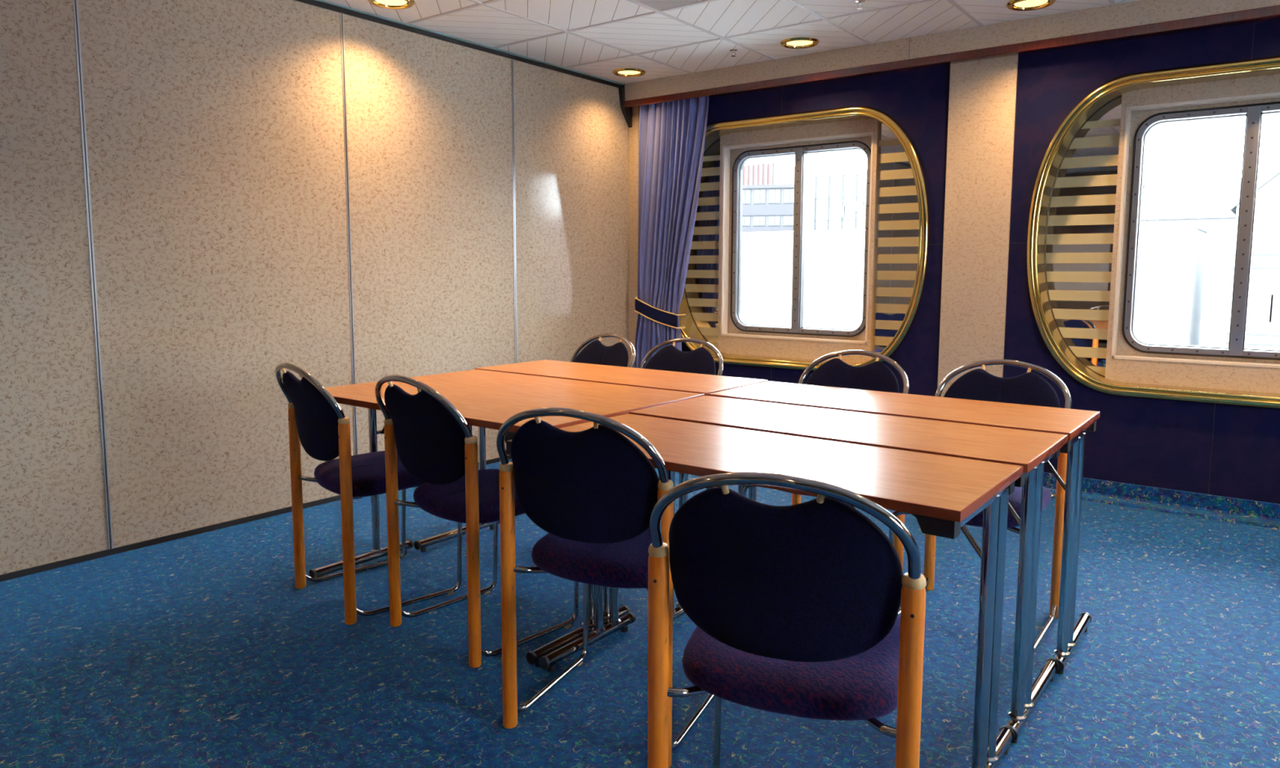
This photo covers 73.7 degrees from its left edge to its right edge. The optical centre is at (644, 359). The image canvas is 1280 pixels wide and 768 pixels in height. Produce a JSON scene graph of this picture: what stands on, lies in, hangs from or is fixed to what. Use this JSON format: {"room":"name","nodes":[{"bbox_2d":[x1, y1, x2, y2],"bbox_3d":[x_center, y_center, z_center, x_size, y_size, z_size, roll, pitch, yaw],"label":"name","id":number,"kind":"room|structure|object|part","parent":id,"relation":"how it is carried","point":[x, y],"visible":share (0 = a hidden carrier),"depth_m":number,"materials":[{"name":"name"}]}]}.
{"room":"ship interior","nodes":[
{"label":"ship interior","id":0,"kind":"room"},
{"bbox_2d":[0,0,628,574],"bbox_3d":[-2.288,-0.391,3.207,0.064,2.360,7.196,5,8,37],"label":"wall","id":1,"kind":"structure","parent":0,"point":[199,198],"depth_m":3.81,"materials":[{"name":"beige laminate"}]},
{"bbox_3d":[-2.532,-0.358,2.888,0.060,2.360,1.160,5,8,37],"label":"wall panel","id":2,"kind":"part","parent":1,"relation":"part of","materials":[{"name":"beige laminate"}]},
{"bbox_3d":[-1.835,-0.453,3.805,0.060,2.360,1.144,5,8,37],"label":"wall panel","id":3,"kind":"part","parent":1,"relation":"part of","materials":[{"name":"beige laminate"}]},
{"bbox_2d":[0,454,511,582],"bbox_3d":[-2.296,0.793,3.323,0.068,0.024,7.180,5,8,37],"label":"baseboard","id":4,"kind":"structure","parent":1,"relation":"attached to","point":[17,574],"depth_m":3.60,"materials":[{"name":"black"}]},
{"bbox_3d":[-1.148,-0.547,4.711,0.060,2.360,1.130,5,8,37],"label":"wall panel","id":5,"kind":"part","parent":1,"relation":"part of","materials":[{"name":"beige laminate"}]},
{"bbox_2d":[294,0,623,88],"bbox_3d":[-2.317,-1.569,3.036,0.066,0.024,7.088,5,8,37],"label":"trim","id":6,"kind":"structure","parent":1,"relation":"attached to","point":[319,4],"depth_m":4.62,"materials":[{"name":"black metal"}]},
{"bbox_3d":[-0.462,-0.641,5.612,0.060,2.360,1.135,5,8,37],"label":"wall panel","id":7,"kind":"part","parent":1,"relation":"part of","materials":[{"name":"beige laminate"}]},
{"bbox_2d":[618,84,631,128],"bbox_3d":[-0.124,-1.736,5.867,0.030,0.290,0.144,5,8,37],"label":"trim","id":8,"kind":"structure","parent":1,"relation":"attached to","point":[627,112],"depth_m":5.84,"materials":[{"name":"black"}]},
{"bbox_2d":[0,458,1279,767],"bbox_3d":[0.803,1.085,1.264,7.600,0.100,7.800,5,8,37],"label":"floor","id":9,"kind":"structure","parent":0,"point":[205,650],"depth_m":2.52,"materials":[{"name":"blue carpet"}]},
{"bbox_2d":[275,362,462,625],"bbox_3d":[-0.982,0.415,3.027,0.546,0.848,0.464,-5,8,-43],"label":"chair","id":10,"kind":"object","parent":9,"relation":"on","point":[316,420],"visible":0.9,"depth_m":2.87,"materials":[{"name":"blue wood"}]},
{"bbox_3d":[-1.252,0.501,3.076,0.037,0.664,0.037,-5,8,-43],"label":"wooden leg","id":11,"kind":"part","parent":10,"relation":"part of","materials":[{"name":"orange wood"}]},
{"bbox_3d":[-1.127,0.192,2.867,0.093,0.300,0.391,-5,8,-43],"label":"backrest","id":12,"kind":"part","parent":10,"relation":"part of","materials":[{"name":"blue fabric"}]},
{"bbox_3d":[-0.963,0.535,2.766,0.037,0.664,0.037,-5,8,-43],"label":"wooden leg","id":13,"kind":"part","parent":10,"relation":"part of","materials":[{"name":"orange wood"}]},
{"bbox_3d":[-1.037,0.620,3.164,0.430,0.404,0.199,-5,8,-43],"label":"sled leg","id":14,"kind":"part","parent":10,"relation":"part of","materials":[{"name":"silver metal"}]},
{"bbox_3d":[-0.939,0.408,3.067,0.425,0.083,0.412,-5,8,-43],"label":"seat","id":15,"kind":"part","parent":10,"relation":"part of","materials":[{"name":"purple fabric"}]},
{"bbox_3d":[-0.872,0.639,2.989,0.430,0.404,0.199,-5,8,-43],"label":"sled leg","id":16,"kind":"part","parent":10,"relation":"part of","materials":[{"name":"silver metal"}]},
{"bbox_2d":[374,374,578,667],"bbox_3d":[-0.539,0.448,2.728,0.464,0.848,0.546,6,8,42],"label":"chair","id":17,"kind":"object","parent":9,"relation":"on","point":[433,442],"visible":0.83,"depth_m":2.55,"materials":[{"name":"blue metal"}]},
{"bbox_3d":[-0.811,0.537,2.753,0.037,0.664,0.037,6,8,42],"label":"wooden leg","id":18,"kind":"part","parent":17,"relation":"part of","materials":[{"name":"orange wood"}]},
{"bbox_3d":[-0.671,0.226,2.556,0.391,0.300,0.093,6,8,42],"label":"backrest","id":19,"kind":"part","parent":17,"relation":"part of","materials":[{"name":"blue fabric"}]},
{"bbox_3d":[-0.603,0.653,2.860,0.199,0.404,0.430,6,8,42],"label":"sled leg","id":20,"kind":"part","parent":17,"relation":"part of","materials":[{"name":"silver metal"}]},
{"bbox_3d":[-0.499,0.441,2.771,0.412,0.083,0.425,6,8,42],"label":"seat","id":21,"kind":"part","parent":17,"relation":"part of","materials":[{"name":"purple fabric"}]},
{"bbox_3d":[-0.496,0.568,2.470,0.037,0.664,0.037,6,8,42],"label":"wooden leg","id":22,"kind":"part","parent":17,"relation":"part of","materials":[{"name":"orange wood"}]},
{"bbox_3d":[-0.424,0.671,2.699,0.199,0.404,0.430,6,8,42],"label":"sled leg","id":23,"kind":"part","parent":17,"relation":"part of","materials":[{"name":"silver metal"}]},
{"bbox_2d":[309,369,704,666],"bbox_3d":[-0.535,0.475,3.038,1.239,0.728,0.824,5,8,37],"label":"folding table","id":24,"kind":"object","parent":9,"relation":"on","point":[487,399],"visible":0.54,"depth_m":2.92,"materials":[{"name":"brown wood"}]},
{"bbox_3d":[-1.058,0.447,3.338,0.031,0.658,0.031,5,8,37],"label":"leg","id":25,"kind":"part","parent":24,"relation":"part of","materials":[{"name":"silver metal"}]},
{"bbox_3d":[-0.175,0.523,2.644,0.031,0.658,0.031,5,8,37],"label":"leg","id":26,"kind":"part","parent":24,"relation":"part of","materials":[{"name":"silver metal"}]},
{"bbox_3d":[-0.129,0.517,2.704,0.031,0.658,0.031,5,8,37],"label":"leg","id":27,"kind":"part","parent":24,"relation":"part of","materials":[{"name":"silver metal"}]},
{"bbox_2d":[413,360,768,552],"bbox_3d":[-0.220,0.434,3.420,1.203,0.731,0.815,5,8,37],"label":"folding table","id":28,"kind":"object","parent":9,"relation":"on","point":[705,384],"visible":0.29,"depth_m":3.48,"materials":[{"name":"brown wood"}]},
{"bbox_3d":[-0.710,0.404,3.733,0.031,0.661,0.031,5,8,37],"label":"leg","id":29,"kind":"part","parent":28,"relation":"part of","materials":[{"name":"silver metal"}]},
{"bbox_2d":[569,333,635,367],"bbox_3d":[-0.346,0.315,3.986,0.546,0.848,0.464,-6,8,-44],"label":"chair","id":30,"kind":"object","parent":9,"relation":"on","point":[595,353],"visible":0.24,"depth_m":4.09,"materials":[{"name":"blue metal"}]},
{"bbox_3d":[-0.202,0.064,4.098,0.093,0.300,0.391,-6,8,-44],"label":"backrest","id":31,"kind":"part","parent":30,"relation":"part of","materials":[{"name":"blue fabric"}]},
{"bbox_2d":[496,407,715,767],"bbox_3d":[-0.077,0.506,2.201,0.464,0.848,0.546,3,7,24],"label":"chair","id":32,"kind":"object","parent":9,"relation":"on","point":[595,493],"visible":0.88,"depth_m":2.02,"materials":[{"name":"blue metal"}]},
{"bbox_3d":[-0.342,0.604,2.141,0.037,0.664,0.037,3,7,24],"label":"wooden leg","id":33,"kind":"part","parent":32,"relation":"part of","materials":[{"name":"orange wood"}]},
{"bbox_3d":[-0.173,0.713,2.308,0.199,0.404,0.430,3,7,24],"label":"sled leg","id":34,"kind":"part","parent":32,"relation":"part of","materials":[{"name":"silver metal"}]},
{"bbox_3d":[-0.158,0.288,1.995,0.391,0.300,0.093,3,7,24],"label":"backrest","id":35,"kind":"part","parent":32,"relation":"part of","materials":[{"name":"blue fabric"}]},
{"bbox_3d":[-0.053,0.497,2.255,0.412,0.083,0.425,3,7,24],"label":"seat","id":36,"kind":"part","parent":32,"relation":"part of","materials":[{"name":"purple fabric"}]},
{"bbox_3d":[0.046,0.623,1.969,0.037,0.664,0.037,3,7,24],"label":"wooden leg","id":37,"kind":"part","parent":32,"relation":"part of","materials":[{"name":"orange wood"}]},
{"bbox_3d":[0.048,0.724,2.210,0.199,0.404,0.430,3,7,24],"label":"sled leg","id":38,"kind":"part","parent":32,"relation":"part of","materials":[{"name":"silver metal"}]},
{"bbox_2d":[639,337,723,487],"bbox_3d":[0.043,0.346,3.704,0.464,0.848,0.546,5,8,37],"label":"chair","id":39,"kind":"object","parent":9,"relation":"on","point":[700,360],"visible":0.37,"depth_m":3.83,"materials":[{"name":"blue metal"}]},
{"bbox_3d":[0.164,0.093,3.836,0.391,0.300,0.093,5,8,37],"label":"backrest","id":40,"kind":"part","parent":39,"relation":"part of","materials":[{"name":"blue fabric"}]},
{"bbox_2d":[506,413,1023,767],"bbox_3d":[0.263,0.573,2.179,1.206,0.720,0.555,5,8,37],"label":"folding table","id":41,"kind":"object","parent":9,"relation":"on","point":[944,493],"visible":0.83,"depth_m":1.91,"materials":[{"name":"brown wood"}]},
{"bbox_3d":[-0.141,0.531,2.607,0.031,0.650,0.031,5,8,37],"label":"leg","id":42,"kind":"part","parent":41,"relation":"part of","materials":[{"name":"silver metal"}]},
{"bbox_3d":[-0.096,0.525,2.667,0.031,0.650,0.031,5,8,37],"label":"leg","id":43,"kind":"part","parent":41,"relation":"part of","materials":[{"name":"silver metal"}]},
{"bbox_3d":[0.743,0.614,1.862,0.031,0.650,0.031,5,8,37],"label":"leg","id":44,"kind":"part","parent":41,"relation":"part of","materials":[{"name":"silver metal"}]},
{"bbox_3d":[0.694,0.292,1.760,0.024,0.024,0.356,5,8,37],"label":"rail","id":45,"kind":"part","parent":41,"relation":"part of","materials":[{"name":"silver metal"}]},
{"bbox_3d":[0.788,0.607,1.922,0.031,0.650,0.031,5,8,37],"label":"leg","id":46,"kind":"part","parent":41,"relation":"part of","materials":[{"name":"silver metal"}]},
{"bbox_2d":[647,471,926,767],"bbox_3d":[0.282,0.571,1.602,0.464,0.848,0.546,2,6,20],"label":"chair","id":47,"kind":"object","parent":9,"relation":"on","point":[794,609],"visible":1,"depth_m":1.39,"materials":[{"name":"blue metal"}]},
{"bbox_3d":[0.024,0.670,1.524,0.037,0.664,0.037,2,6,20],"label":"wooden leg","id":48,"kind":"part","parent":47,"relation":"part of","materials":[{"name":"orange wood"}]},
{"bbox_3d":[0.181,0.779,1.702,0.199,0.404,0.430,2,6,20],"label":"sled leg","id":49,"kind":"part","parent":47,"relation":"part of","materials":[{"name":"silver metal"}]},
{"bbox_3d":[0.215,0.353,1.391,0.391,0.300,0.093,2,6,20],"label":"backrest","id":50,"kind":"part","parent":47,"relation":"part of","materials":[{"name":"blue fabric"}]},
{"bbox_3d":[0.303,0.562,1.657,0.412,0.083,0.425,2,6,20],"label":"seat","id":51,"kind":"part","parent":47,"relation":"part of","materials":[{"name":"purple fabric"}]},
{"bbox_3d":[0.423,0.687,1.379,0.037,0.664,0.037,2,6,20],"label":"wooden leg","id":52,"kind":"part","parent":47,"relation":"part of","materials":[{"name":"orange wood"}]},
{"bbox_2d":[742,350,908,572],"bbox_3d":[0.675,0.407,3.148,0.464,0.848,0.546,5,8,37],"label":"chair","id":53,"kind":"object","parent":9,"relation":"on","point":[876,375],"visible":0.35,"depth_m":3.26,"materials":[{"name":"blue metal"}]},
{"bbox_3d":[0.556,0.619,3.212,0.199,0.404,0.430,5,8,37],"label":"sled leg","id":54,"kind":"part","parent":53,"relation":"part of","materials":[{"name":"silver metal"}]},
{"bbox_3d":[0.609,0.470,3.420,0.037,0.664,0.037,5,8,37],"label":"wooden leg","id":55,"kind":"part","parent":53,"relation":"part of","materials":[{"name":"orange wood"}]},
{"bbox_3d":[0.796,0.154,3.280,0.391,0.300,0.093,5,8,37],"label":"backrest","id":56,"kind":"part","parent":53,"relation":"part of","materials":[{"name":"blue fabric"}]},
{"bbox_3d":[0.948,0.498,3.165,0.037,0.664,0.037,5,8,37],"label":"wooden leg","id":57,"kind":"part","parent":53,"relation":"part of","materials":[{"name":"orange wood"}]},
{"bbox_2d":[628,395,1068,743],"bbox_3d":[0.573,0.536,2.521,1.143,0.724,0.555,5,8,37],"label":"folding table","id":58,"kind":"object","parent":9,"relation":"on","point":[1030,450],"visible":0.61,"depth_m":2.23,"materials":[{"name":"brown wood"}]},
{"bbox_3d":[0.081,0.516,2.742,0.031,0.654,0.031,5,8,37],"label":"leg","id":59,"kind":"part","parent":58,"relation":"part of","materials":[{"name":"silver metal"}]},
{"bbox_3d":[0.127,0.509,2.803,0.031,0.654,0.031,5,8,37],"label":"leg","id":60,"kind":"part","parent":58,"relation":"part of","materials":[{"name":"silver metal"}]},
{"bbox_3d":[0.933,0.586,2.102,0.031,0.654,0.031,5,8,37],"label":"leg","id":61,"kind":"part","parent":58,"relation":"part of","materials":[{"name":"silver metal"}]},
{"bbox_3d":[0.979,0.580,2.163,0.031,0.654,0.031,5,8,37],"label":"leg","id":62,"kind":"part","parent":58,"relation":"part of","materials":[{"name":"silver metal"}]},
{"bbox_3d":[0.971,0.252,2.114,0.024,0.024,0.335,5,8,37],"label":"rail","id":63,"kind":"part","parent":58,"relation":"part of","materials":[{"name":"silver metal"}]},
{"bbox_2d":[707,381,1099,674],"bbox_3d":[0.835,0.498,2.863,1.147,0.728,0.538,5,8,37],"label":"folding table","id":64,"kind":"object","parent":9,"relation":"on","point":[1076,424],"visible":0.59,"depth_m":2.57,"materials":[{"name":"brown wood"}]},
{"bbox_3d":[0.355,0.476,3.103,0.031,0.658,0.031,5,8,37],"label":"leg","id":65,"kind":"part","parent":64,"relation":"part of","materials":[{"name":"silver metal"}]},
{"bbox_3d":[0.401,0.470,3.164,0.031,0.658,0.031,5,8,37],"label":"leg","id":66,"kind":"part","parent":64,"relation":"part of","materials":[{"name":"silver metal"}]},
{"bbox_3d":[1.218,0.548,2.455,0.031,0.658,0.031,5,8,37],"label":"leg","id":67,"kind":"part","parent":64,"relation":"part of","materials":[{"name":"silver metal"}]},
{"bbox_3d":[1.264,0.541,2.516,0.031,0.658,0.031,5,8,37],"label":"leg","id":68,"kind":"part","parent":64,"relation":"part of","materials":[{"name":"silver metal"}]},
{"bbox_3d":[1.248,0.212,2.456,0.024,0.024,0.337,5,8,37],"label":"rail","id":69,"kind":"part","parent":64,"relation":"part of","materials":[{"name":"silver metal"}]},
{"bbox_2d":[888,359,1071,652],"bbox_3d":[1.108,0.445,2.810,0.464,0.848,0.546,5,7,36],"label":"chair","id":70,"kind":"object","parent":9,"relation":"on","point":[1029,388],"visible":0.37,"depth_m":2.88,"materials":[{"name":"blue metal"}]},
{"bbox_3d":[0.988,0.657,2.873,0.199,0.404,0.430,5,7,36],"label":"sled leg","id":71,"kind":"part","parent":70,"relation":"part of","materials":[{"name":"silver metal"}]},
{"bbox_3d":[1.038,0.508,3.081,0.037,0.664,0.037,5,7,36],"label":"wooden leg","id":72,"kind":"part","parent":70,"relation":"part of","materials":[{"name":"orange wood"}]},
{"bbox_3d":[1.226,0.191,2.944,0.391,0.300,0.093,5,7,36],"label":"backrest","id":73,"kind":"part","parent":70,"relation":"part of","materials":[{"name":"blue fabric"}]},
{"bbox_3d":[1.074,0.446,2.762,0.412,0.083,0.425,5,7,36],"label":"seat","id":74,"kind":"part","parent":70,"relation":"part of","materials":[{"name":"purple fabric"}]},
{"bbox_3d":[1.183,0.672,2.731,0.199,0.404,0.430,5,7,36],"label":"sled leg","id":75,"kind":"part","parent":70,"relation":"part of","materials":[{"name":"silver metal"}]},
{"bbox_3d":[1.381,0.535,2.833,0.037,0.664,0.037,5,7,36],"label":"wooden leg","id":76,"kind":"part","parent":70,"relation":"part of","materials":[{"name":"orange wood"}]},
{"bbox_2d":[324,0,1138,84],"bbox_3d":[0.690,-1.383,0.841,7.400,0.084,7.200,5,8,37],"label":"ceiling","id":77,"kind":"structure","parent":0,"point":[595,37],"depth_m":4.39,"materials":[{"name":"white tile"}]},
{"bbox_2d":[367,0,414,9],"bbox_3d":[-1.194,-1.683,4.021,0.216,0.012,0.216,5,8,37],"label":"recessed light","id":78,"kind":"object","parent":77,"relation":"in","point":[388,4],"visible":1,"depth_m":4.05,"materials":[{"name":"gold metal"}]},
{"bbox_2d":[612,67,645,76],"bbox_3d":[-0.099,-1.833,5.464,0.216,0.012,0.216,5,8,37],"label":"recessed light","id":79,"kind":"object","parent":77,"relation":"in","point":[626,72],"visible":1,"depth_m":5.45,"materials":[{"name":"gold metal"}]},
{"bbox_2d":[627,0,718,13],"bbox_3d":[0.128,-1.649,3.760,0.580,0.013,0.580,5,8,37],"label":"ceiling vent","id":80,"kind":"object","parent":77,"relation":"in","point":[657,6],"visible":1,"depth_m":4.02,"materials":[{"name":"grey metal"}]},
{"bbox_2d":[729,48,737,57],"bbox_3d":[0.511,-1.760,4.907,0.044,0.036,0.044,5,8,37],"label":"sprinkler","id":81,"kind":"object","parent":77,"relation":"attached to","point":[733,51],"visible":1,"depth_m":4.90,"materials":[{"name":"white metal"}]},
{"bbox_2d":[779,37,819,48],"bbox_3d":[0.860,-1.753,4.737,0.216,0.012,0.216,5,8,37],"label":"recessed light","id":82,"kind":"object","parent":77,"relation":"in","point":[793,42],"visible":1,"depth_m":4.72,"materials":[{"name":"gold metal"}]},
{"bbox_2d":[855,0,865,9],"bbox_3d":[1.010,-1.662,4.003,0.044,0.036,0.044,5,8,37],"label":"sprinkler","id":83,"kind":"object","parent":77,"relation":"attached to","point":[859,2],"visible":1,"depth_m":4.00,"materials":[{"name":"white metal"}]},
{"bbox_2d":[1005,0,1056,11],"bbox_3d":[1.818,-1.673,4.018,0.216,0.012,0.216,5,8,37],"label":"recessed light","id":84,"kind":"object","parent":77,"relation":"in","point":[1014,5],"visible":1,"depth_m":4.03,"materials":[{"name":"gold metal"}]},
{"bbox_2d":[681,18,1279,504],"bbox_3d":[2.669,-0.451,3.971,6.930,2.207,0.002,5,8,37],"label":"wall","id":85,"kind":"structure","parent":0,"point":[1226,451],"depth_m":4.35,"materials":[{"name":"blue paint"}]},
{"bbox_2d":[628,106,639,368],"bbox_3d":[-0.070,-0.630,6.015,0.085,2.300,0.030,5,8,37],"label":"trim","id":86,"kind":"structure","parent":85,"relation":"attached to","point":[633,131],"depth_m":5.97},
{"bbox_2d":[634,96,708,368],"bbox_3d":[0.168,-0.623,5.760,0.603,2.183,0.100,4,7,35],"label":"curtain","id":87,"kind":"object","parent":85,"relation":"hanging from","point":[672,135],"visible":0.81,"depth_m":5.75,"materials":[{"name":"blue fabric"}]},
{"bbox_2d":[678,105,929,371],"bbox_3d":[0.925,-0.751,5.412,2.040,1.900,0.296,5,8,37],"label":"window","id":88,"kind":"structure","parent":85,"relation":"in","point":[896,239],"depth_m":5.38,"materials":[{"name":"gold metal"}]},
{"bbox_2d":[684,139,719,348],"bbox_3d":[0.386,-0.784,5.883,0.347,1.465,0.006,5,8,37],"label":"mirror","id":89,"kind":"object","parent":88,"relation":"attached to","point":[701,285],"depth_m":5.86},
{"bbox_3d":[0.984,-0.759,5.490,1.042,1.260,0.001,5,8,37],"label":"recess plate","id":90,"kind":"part","parent":88,"relation":"part of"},
{"bbox_3d":[0.998,-0.761,5.508,0.968,1.184,0.055,5,8,37],"label":"frame","id":91,"kind":"part","parent":88,"relation":"part of","materials":[{"name":"grey metal"}]},
{"bbox_2d":[872,121,919,358],"bbox_3d":[1.526,-0.689,5.026,0.347,1.465,0.006,5,8,37],"label":"mirror","id":92,"kind":"object","parent":88,"relation":"attached to","point":[896,231],"depth_m":5.06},
{"bbox_3d":[0.780,-0.608,5.389,2.195,2.207,0.001,5,8,37],"label":"blue wall panel","id":93,"kind":"part","parent":85,"relation":"part of","materials":[{"name":"blue paint"}]},
{"bbox_2d":[622,0,1279,107],"bbox_3d":[2.820,-1.577,3.631,7.372,0.116,0.051,5,8,37],"label":"trim","id":94,"kind":"structure","parent":85,"relation":"attached to","point":[1140,12],"depth_m":4.49,"materials":[{"name":"brown wood"}]},
{"bbox_2d":[937,54,1017,396],"bbox_3d":[1.797,-0.478,4.641,0.342,2.300,0.044,5,8,37],"label":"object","id":95,"kind":"structure","parent":85,"relation":"attached to","point":[982,101],"depth_m":4.59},
{"bbox_3d":[2.738,-0.446,3.919,2.028,2.207,0.001,5,8,37],"label":"blue wall panel","id":96,"kind":"part","parent":85,"relation":"part of","materials":[{"name":"blue paint"}]},
{"bbox_2d":[1026,55,1279,408],"bbox_3d":[2.808,-0.595,3.998,2.040,1.900,0.296,5,8,37],"label":"window","id":97,"kind":"structure","parent":85,"relation":"in","point":[1083,231],"depth_m":4.33,"materials":[{"name":"gold metal"}]},
{"bbox_2d":[1045,96,1121,376],"bbox_3d":[2.269,-0.628,4.468,0.347,1.465,0.006,5,8,37],"label":"mirror","id":98,"kind":"object","parent":97,"relation":"attached to","point":[1081,215],"depth_m":4.45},
{"bbox_3d":[2.867,-0.603,4.075,1.042,1.260,0.001,5,8,37],"label":"recess plate","id":99,"kind":"part","parent":97,"relation":"part of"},
{"bbox_3d":[2.881,-0.605,4.093,0.968,1.184,0.055,5,8,37],"label":"frame","id":100,"kind":"part","parent":97,"relation":"part of","materials":[{"name":"grey metal"}]},
{"bbox_2d":[1043,485,1279,529],"bbox_3d":[2.821,0.744,3.913,7.400,0.030,0.084,5,8,37],"label":"trim","id":101,"kind":"structure","parent":85,"relation":"attached to","point":[1234,517],"depth_m":4.10,"materials":[{"name":"blue carpet"}]},
{"bbox_2d":[1043,472,1279,519],"bbox_3d":[2.850,0.707,3.947,7.400,0.096,0.012,5,8,37],"label":"baseboard","id":102,"kind":"structure","parent":85,"relation":"attached to","point":[1272,510],"depth_m":4.13,"materials":[{"name":"blue carpet"}]},
{"label":"outside","id":103,"kind":"structure","parent":0,"visible":0},
{"bbox_3d":[60.307,-1.650,86.357,320.000,0.300,199.550,5,8,37],"label":"ground","id":104,"kind":"structure","parent":103,"visible":0},
{"bbox_2d":[742,184,794,232],"bbox_3d":[2.783,-5.576,60.522,16.400,12.620,5.300,2,6,15],"label":"office block","id":105,"kind":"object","parent":104,"relation":"on","point":[765,207],"visible":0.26,"depth_m":55.99,"materials":[{"name":"grey"}]},
{"bbox_2d":[742,162,819,231],"bbox_3d":[10.352,-11.248,91.461,12.900,17.400,10.100,5,8,37],"label":"building","id":106,"kind":"structure","parent":104,"relation":"on","point":[772,173],"depth_m":84.54,"materials":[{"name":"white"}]},
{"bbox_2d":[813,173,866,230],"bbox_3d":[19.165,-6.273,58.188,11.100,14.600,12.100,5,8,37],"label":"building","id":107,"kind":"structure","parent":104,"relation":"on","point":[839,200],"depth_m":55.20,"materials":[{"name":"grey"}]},
{"bbox_2d":[740,220,1208,346],"bbox_3d":[2.097,-1.306,39.601,39.300,8.550,8.100,5,8,37],"label":"shed","id":108,"kind":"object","parent":104,"relation":"on","point":[1171,258],"visible":0.25,"depth_m":30.43,"materials":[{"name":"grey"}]},
{"bbox_2d":[1143,166,1153,171],"bbox_3d":[12.386,0.037,21.843,0.520,9.700,0.200,5,8,37],"label":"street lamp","id":109,"kind":"object","parent":104,"relation":"on","point":[1148,168],"visible":0.12,"depth_m":21.16,"materials":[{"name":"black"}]},
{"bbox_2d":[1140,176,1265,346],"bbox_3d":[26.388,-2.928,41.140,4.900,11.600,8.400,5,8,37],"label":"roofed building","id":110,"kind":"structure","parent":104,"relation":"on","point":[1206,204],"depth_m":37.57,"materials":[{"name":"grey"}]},
{"bbox_2d":[1226,168,1279,349],"bbox_3d":[21.780,-1.209,28.438,3.800,10.840,8.200,5,8,37],"label":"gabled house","id":111,"kind":"structure","parent":104,"relation":"on","point":[1263,317],"depth_m":25.63,"materials":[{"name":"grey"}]}
]}

